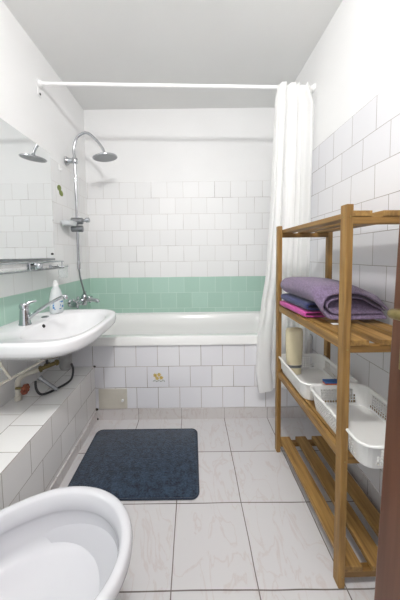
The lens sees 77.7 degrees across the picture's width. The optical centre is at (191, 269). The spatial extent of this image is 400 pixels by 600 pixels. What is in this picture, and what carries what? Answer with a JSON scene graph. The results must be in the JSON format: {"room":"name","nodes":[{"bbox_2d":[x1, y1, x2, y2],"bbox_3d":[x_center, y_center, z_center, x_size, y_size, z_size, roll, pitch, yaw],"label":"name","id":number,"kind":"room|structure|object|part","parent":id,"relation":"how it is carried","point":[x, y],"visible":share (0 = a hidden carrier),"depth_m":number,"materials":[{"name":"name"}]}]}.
{"room":"bathroom","nodes":[
{"label":"bathroom","id":0,"kind":"room"},
{"bbox_2d":[0,0,90,406],"bbox_3d":[-1.057,-0.159,1.082,0.120,2.538,2.880,-1,3,0],"label":"wall","id":1,"kind":"structure","parent":0,"point":[53,121],"depth_m":1.67,"materials":[{"name":"white tile"}]},
{"bbox_2d":[0,118,54,261],"bbox_3d":[-0.983,-0.394,1.034,0.034,0.734,1.410,-1,3,0],"label":"wall mirror","id":2,"kind":"object","parent":1,"relation":"attached to","point":[26,208],"visible":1,"depth_m":1.44,"materials":[{"name":"clear glass"}]},
{"bbox_3d":[-0.982,-0.033,1.054,0.028,0.012,1.410,-1,3,0],"label":"rail","id":3,"kind":"part","parent":2,"relation":"part of","materials":[{"name":"grey metal"}]},
{"bbox_2d":[0,261,64,274],"bbox_3d":[-0.929,-0.010,1.307,0.133,0.054,0.794,-1,3,0],"label":"glass shelf","id":4,"kind":"object","parent":1,"relation":"attached to","point":[36,266],"visible":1,"depth_m":1.39,"materials":[{"name":"clear"}]},
{"bbox_3d":[-0.928,0.007,1.311,0.111,0.006,0.760,-1,3,0],"label":"glass plate","id":5,"kind":"part","parent":4,"relation":"part of","materials":[{"name":"white"}]},
{"bbox_3d":[-0.927,-0.034,1.306,0.128,0.007,0.794,-1,3,0],"label":"gallery rail","id":6,"kind":"part","parent":4,"relation":"part of","materials":[{"name":"silver metal"}]},
{"bbox_2d":[37,87,41,97],"bbox_3d":[-1.011,-1.174,1.646,0.010,0.050,0.040,-1,3,0],"label":"hanger","id":7,"kind":"object","parent":1,"relation":"attached to","point":[38,89],"visible":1,"depth_m":1.64,"materials":[{"name":"white plastic"}]},
{"bbox_2d":[0,366,95,509],"bbox_3d":[-0.832,0.934,0.730,0.305,0.389,2.055,-1,3,0],"label":"ledge","id":8,"kind":"object","parent":1,"relation":"attached to","point":[38,433],"depth_m":1.22,"materials":[{"name":"tile"}]},
{"bbox_2d":[14,368,38,401],"bbox_3d":[-0.912,0.632,1.369,0.036,0.140,0.119,2,4,39],"label":"white waste elbow","id":9,"kind":"object","parent":8,"relation":"on","point":[18,397],"visible":0.94,"depth_m":1.33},
{"bbox_2d":[15,383,29,394],"bbox_3d":[-0.903,0.634,1.312,0.069,0.056,0.060,-1,3,0],"label":"valve","id":10,"kind":"object","parent":9,"relation":"attached to","point":[24,389],"visible":1,"depth_m":1.31,"materials":[{"name":"red metal"}]},
{"bbox_2d":[37,375,58,390],"bbox_3d":[-0.804,0.638,1.387,0.106,0.097,0.026,-1,3,-8],"label":"pipe stub","id":11,"kind":"object","parent":8,"relation":"on","point":[40,378],"visible":1,"depth_m":1.38,"materials":[{"name":"silver metal"}]},
{"bbox_2d":[34,363,73,395],"bbox_3d":[-0.787,0.640,1.444,0.047,0.108,0.226,1,4,34],"label":"flexible hose","id":12,"kind":"object","parent":8,"relation":"on","point":[71,364],"visible":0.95,"depth_m":1.41,"materials":[{"name":"black rubber"}]},
{"bbox_2d":[48,412,96,490],"bbox_3d":[-0.674,1.097,0.736,0.007,0.060,2.049,-1,3,0],"label":"baseboard","id":13,"kind":"structure","parent":8,"relation":"attached to","point":[58,480],"depth_m":1.41,"materials":[{"name":"tile"}]},
{"bbox_2d":[0,309,115,384],"bbox_3d":[-0.727,0.409,1.364,0.525,0.245,0.686,-1,3,0],"label":"basin","id":14,"kind":"object","parent":1,"relation":"attached to","point":[49,336],"depth_m":1.24,"materials":[{"name":"ceramic"}]},
{"bbox_3d":[-0.822,0.477,1.229,0.020,0.127,0.401,1,4,30],"label":"basin bracket","id":15,"kind":"part","parent":14,"relation":"part of","materials":[{"name":"white ceramic"}]},
{"bbox_2d":[18,295,67,325],"bbox_3d":[-0.796,0.215,1.343,0.257,0.157,0.068,-1,3,-9],"label":"tap","id":16,"kind":"object","parent":14,"relation":"on","point":[25,318],"visible":1,"depth_m":1.32,"materials":[{"name":"silver metal"}]},
{"bbox_3d":[-0.784,0.208,1.331,0.213,0.142,0.020,-1,3,-5],"label":"spout","id":17,"kind":"part","parent":16,"relation":"part of","materials":[{"name":"silver metal"}]},
{"bbox_2d":[38,359,59,371],"bbox_3d":[-0.835,0.521,1.448,0.109,0.130,0.036,-3,4,-39],"label":"brass tee","id":18,"kind":"object","parent":14,"relation":"attached to","point":[47,364],"visible":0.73,"depth_m":1.44,"materials":[{"name":"gold metal"}]},
{"bbox_2d":[49,280,63,313],"bbox_3d":[-0.873,0.175,1.596,0.073,0.210,0.098,-1,3,0],"label":"soap bottle","id":19,"kind":"object","parent":14,"relation":"on","point":[57,307],"visible":0.94,"depth_m":1.57,"materials":[{"name":"white plastic"}]},
{"bbox_2d":[59,353,71,370],"bbox_3d":[-0.874,0.521,1.605,0.260,0.207,0.075,1,4,33],"label":"trap","id":20,"kind":"object","parent":14,"relation":"attached to","point":[65,361],"visible":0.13,"depth_m":1.53,"materials":[{"name":"grey plastic"}]},
{"bbox_2d":[49,264,68,277],"bbox_3d":[-0.932,0.013,1.742,0.128,0.097,0.076,-1,3,0],"label":"tumbler","id":21,"kind":"object","parent":1,"relation":"attached to","point":[63,272],"visible":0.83,"depth_m":1.72,"materials":[{"name":"white plastic"}]},
{"bbox_2d":[57,264,67,277],"bbox_3d":[-0.906,0.014,1.742,0.068,0.095,0.068,-1,3,0],"label":"cup","id":22,"kind":"object","parent":21,"relation":"on","point":[63,272],"depth_m":1.72,"materials":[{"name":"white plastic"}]},
{"bbox_2d":[57,185,62,195],"bbox_3d":[-1.002,-0.600,1.889,0.001,0.079,0.082,-1,3,0],"label":"wall decal","id":23,"kind":"object","parent":1,"relation":"attached to","point":[58,186],"visible":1,"depth_m":1.89},
{"bbox_2d":[68,291,99,308],"bbox_3d":[-0.884,0.245,2.086,0.218,0.127,0.288,-1,3,0],"label":"mixer","id":24,"kind":"object","parent":1,"relation":"attached to","point":[83,300],"visible":0.98,"depth_m":2.06,"materials":[{"name":"silver metal"}]},
{"bbox_3d":[-0.922,0.275,1.965,0.082,0.082,0.044,-1,3,0],"label":"cross handle","id":25,"kind":"part","parent":24,"relation":"part of","materials":[{"name":"silver metal"}]},
{"bbox_3d":[-0.850,0.263,2.087,0.152,0.042,0.029,-1,3,0],"label":"spout","id":26,"kind":"part","parent":24,"relation":"part of","materials":[{"name":"silver metal"}]},
{"bbox_2d":[64,131,117,295],"bbox_3d":[-0.797,-0.430,2.008,0.409,1.332,0.192,-1,3,0],"label":"shower column","id":27,"kind":"structure","parent":1,"relation":"attached to","point":[105,156],"depth_m":1.99,"materials":[{"name":"silver metal"}]},
{"bbox_2d":[61,220,76,225],"bbox_3d":[-0.945,-0.353,1.912,0.090,0.030,0.140,-1,3,0],"label":"soap dish","id":28,"kind":"object","parent":27,"relation":"attached to","point":[64,222],"visible":1,"depth_m":1.86,"materials":[{"name":"white plastic"}]},
{"bbox_2d":[37,79,315,92],"bbox_3d":[-0.096,-1.230,1.664,1.841,0.088,0.052,-1,3,-1],"label":"curtain rod","id":29,"kind":"object","parent":1,"relation":"attached to","point":[41,84],"visible":0.96,"depth_m":1.65,"materials":[{"name":"white metal"}]},
{"bbox_2d":[256,81,313,392],"bbox_3d":[0.625,-0.200,1.687,0.396,2.082,0.127,-1,3,0],"label":"shower curtain","id":30,"kind":"object","parent":29,"relation":"hanging from","point":[291,175],"visible":0.8,"depth_m":1.66,"materials":[{"name":"white fabric"}]},
{"bbox_2d":[2,0,342,109],"bbox_3d":[-0.098,-1.463,1.010,2.070,0.050,2.880,-1,3,0],"label":"ceiling","id":31,"kind":"structure","parent":0,"point":[236,42],"depth_m":1.62,"materials":[{"name":"paint"}]},
{"bbox_2d":[84,108,274,312],"bbox_3d":[-0.084,-0.248,2.460,2.030,2.538,0.120,-1,3,0],"label":"wall","id":32,"kind":"structure","parent":0,"point":[179,222],"depth_m":2.38,"materials":[{"name":"white tile"}]},
{"bbox_2d":[51,344,311,419],"bbox_3d":[-0.071,0.795,1.762,1.830,0.535,0.040,-1,3,0],"label":"wall","id":33,"kind":"structure","parent":0,"point":[194,376],"depth_m":1.75,"materials":[{"name":"tile"}]},
{"bbox_2d":[98,388,127,408],"bbox_3d":[-0.558,0.915,1.743,0.200,0.144,0.030,-1,3,0],"label":"access hatch","id":34,"kind":"object","parent":33,"relation":"attached to","point":[108,398],"visible":1,"depth_m":1.75,"materials":[{"name":"white plastic"}]},
{"bbox_2d":[153,373,164,381],"bbox_3d":[-0.234,0.762,1.750,0.086,0.067,0.001,-1,3,0],"label":"print","id":35,"kind":"object","parent":33,"relation":"attached to","point":[154,374],"visible":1,"depth_m":1.75},
{"bbox_2d":[88,311,311,345],"bbox_3d":[-0.073,0.648,2.089,1.826,0.420,0.714,-1,3,0],"label":"bathtub","id":36,"kind":"object","parent":33,"relation":"on","point":[239,327],"visible":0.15,"depth_m":2.36,"materials":[{"name":"white ceramic"}]},
{"bbox_2d":[96,406,306,419],"bbox_3d":[0.084,1.021,1.762,1.525,0.078,0.006,-1,3,0],"label":"baseboard","id":37,"kind":"structure","parent":33,"relation":"attached to","point":[216,412],"depth_m":1.76,"materials":[{"name":"tile"}]},
{"bbox_2d":[59,417,379,599],"bbox_3d":[-0.067,1.121,1.154,2.070,0.050,2.880,-1,3,0],"label":"floor","id":38,"kind":"structure","parent":0,"point":[252,530],"depth_m":1.05,"materials":[{"name":"tile"}]},
{"bbox_2d":[0,486,132,599],"bbox_3d":[-0.418,0.929,0.634,0.528,0.400,0.404,-1,3,-13],"label":"toilet","id":39,"kind":"object","parent":38,"relation":"on","point":[71,542],"visible":1,"depth_m":0.74,"materials":[{"name":"white ceramic"}]},
{"bbox_2d":[67,428,199,500],"bbox_3d":[-0.294,1.079,1.414,0.663,0.009,0.481,-1,3,0],"label":"bath mat","id":40,"kind":"object","parent":38,"relation":"on","point":[128,464],"visible":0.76,"depth_m":1.37,"materials":[{"name":"blue fabric"}]},
{"bbox_2d":[275,204,399,588],"bbox_3d":[0.646,0.430,1.137,0.308,1.315,0.629,-1,3,-1],"label":"shelf unit","id":41,"kind":"object","parent":38,"relation":"on","point":[350,336],"visible":0.73,"depth_m":0.94,"materials":[{"name":"brown wood"}]},
{"bbox_3d":[0.499,0.415,1.432,0.023,1.315,0.033,-1,3,-1],"label":"leg","id":42,"kind":"part","parent":41,"relation":"part of","materials":[{"name":"brown wood"}]},
{"bbox_3d":[0.649,1.026,1.467,0.261,0.024,0.025,-1,3,-1],"label":"cross rail","id":43,"kind":"part","parent":41,"relation":"part of","materials":[{"name":"brown wood"}]},
{"bbox_2d":[280,300,324,316],"bbox_3d":[0.632,0.192,1.243,0.288,0.032,0.289,-1,3,0],"label":"folded towel","id":44,"kind":"object","parent":41,"relation":"on","point":[304,312],"visible":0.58,"depth_m":1.14,"materials":[{"name":"pink fabric"}]},
{"bbox_2d":[281,293,319,309],"bbox_3d":[0.636,0.156,1.236,0.289,0.039,0.289,-1,3,0],"label":"folded towel","id":45,"kind":"object","parent":44,"relation":"on","point":[296,300],"visible":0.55,"depth_m":1.17,"materials":[{"name":"blue fabric"}]},
{"bbox_2d":[280,277,388,324],"bbox_3d":[0.640,0.126,1.183,0.302,0.166,0.402,-1,3,0],"label":"folded towel","id":46,"kind":"object","parent":45,"relation":"on","point":[324,292],"visible":0.9,"depth_m":1.02,"materials":[{"name":"purple fabric"}]},
{"bbox_3d":[0.634,-0.192,1.399,0.261,0.024,0.025,-1,3,-1],"label":"cross rail","id":47,"kind":"part","parent":41,"relation":"part of","materials":[{"name":"brown wood"}]},
{"bbox_3d":[0.507,0.618,1.146,0.016,0.034,0.562,-1,3,-1],"label":"rail","id":48,"kind":"part","parent":41,"relation":"part of","materials":[{"name":"brown wood"}]},
{"bbox_3d":[0.502,0.235,1.124,0.016,0.034,0.562,-1,3,-1],"label":"rail","id":49,"kind":"part","parent":41,"relation":"part of","materials":[{"name":"brown wood"}]},
{"bbox_2d":[279,354,357,399],"bbox_3d":[0.629,0.545,1.283,0.268,0.086,0.347,-1,3,0],"label":"plastic basket","id":50,"kind":"object","parent":41,"relation":"on","point":[309,376],"visible":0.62,"depth_m":1.33,"materials":[{"name":"white plastic"}]},
{"bbox_2d":[286,327,302,374],"bbox_3d":[0.567,0.450,1.378,0.092,0.255,0.053,-1,3,0],"label":"shampoo bottle","id":51,"kind":"object","parent":50,"relation":"in","point":[294,335],"visible":0.9,"depth_m":1.36,"materials":[{"name":"beige plastic"}]},
{"bbox_3d":[0.783,0.411,1.437,0.023,1.315,0.033,-1,3,-1],"label":"leg","id":52,"kind":"part","parent":41,"relation":"part of","materials":[{"name":"brown wood"}]},
{"bbox_3d":[0.509,0.448,0.838,0.023,1.315,0.033,-1,3,-1],"label":"leg","id":53,"kind":"part","parent":41,"relation":"part of","materials":[{"name":"brown wood"}]},
{"bbox_2d":[310,384,387,468],"bbox_3d":[0.644,0.565,0.930,0.265,0.086,0.365,-1,3,0],"label":"plastic basket","id":54,"kind":"object","parent":41,"relation":"on","point":[366,429],"visible":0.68,"depth_m":0.98,"materials":[{"name":"white plastic"}]},
{"bbox_2d":[322,379,336,384],"bbox_3d":[0.631,0.504,1.111,0.080,0.014,0.028,-1,3,0],"label":"carton","id":55,"kind":"object","parent":54,"relation":"on","point":[325,381],"visible":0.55,"depth_m":1.10,"materials":[{"name":"blue cardboard"}]},
{"bbox_3d":[0.654,0.644,0.854,0.261,0.024,0.025,-1,3,-1],"label":"cross rail","id":56,"kind":"part","parent":41,"relation":"part of","materials":[{"name":"brown wood"}]},
{"bbox_3d":[0.790,0.614,1.150,0.016,0.034,0.562,-1,3,-1],"label":"rail","id":57,"kind":"part","parent":41,"relation":"part of","materials":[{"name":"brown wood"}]},
{"bbox_3d":[0.659,1.059,0.877,0.261,0.024,0.025,-1,3,-1],"label":"cross rail","id":58,"kind":"part","parent":41,"relation":"part of","materials":[{"name":"brown wood"}]},
{"bbox_3d":[0.649,0.262,0.832,0.261,0.024,0.025,-1,3,-1],"label":"cross rail","id":59,"kind":"part","parent":41,"relation":"part of","materials":[{"name":"brown wood"}]},
{"bbox_3d":[0.644,-0.159,0.809,0.261,0.024,0.025,-1,3,-1],"label":"cross rail","id":60,"kind":"part","parent":41,"relation":"part of","materials":[{"name":"brown wood"}]},
{"bbox_3d":[0.785,0.232,1.129,0.016,0.034,0.562,-1,3,-1],"label":"rail","id":61,"kind":"part","parent":41,"relation":"part of","materials":[{"name":"brown wood"}]},
{"bbox_2d":[374,222,399,599],"bbox_3d":[0.420,0.121,0.092,0.127,2.045,0.830,-1,3,0],"label":"door","id":62,"kind":"structure","parent":38,"relation":"on","point":[387,582],"depth_m":0.50,"materials":[{"name":"brown wood"}]},
{"bbox_3d":[0.383,0.083,0.405,0.054,0.024,0.130,1,3,0],"label":"handle","id":63,"kind":"part","parent":62,"relation":"part of","materials":[{"name":"gold metal"}]},
{"bbox_2d":[295,0,399,493],"bbox_3d":[0.892,-0.183,1.082,0.120,2.538,2.880,-1,3,0],"label":"wall","id":64,"kind":"structure","parent":0,"point":[354,65],"depth_m":1.22,"materials":[{"name":"white tile"}]},
{"bbox_2d":[347,464,380,511],"bbox_3d":[0.845,1.069,0.736,0.006,0.078,2.049,-1,3,0],"label":"baseboard","id":65,"kind":"structure","parent":64,"relation":"attached to","point":[365,483],"depth_m":1.20,"materials":[{"name":"tile"}]}
]}

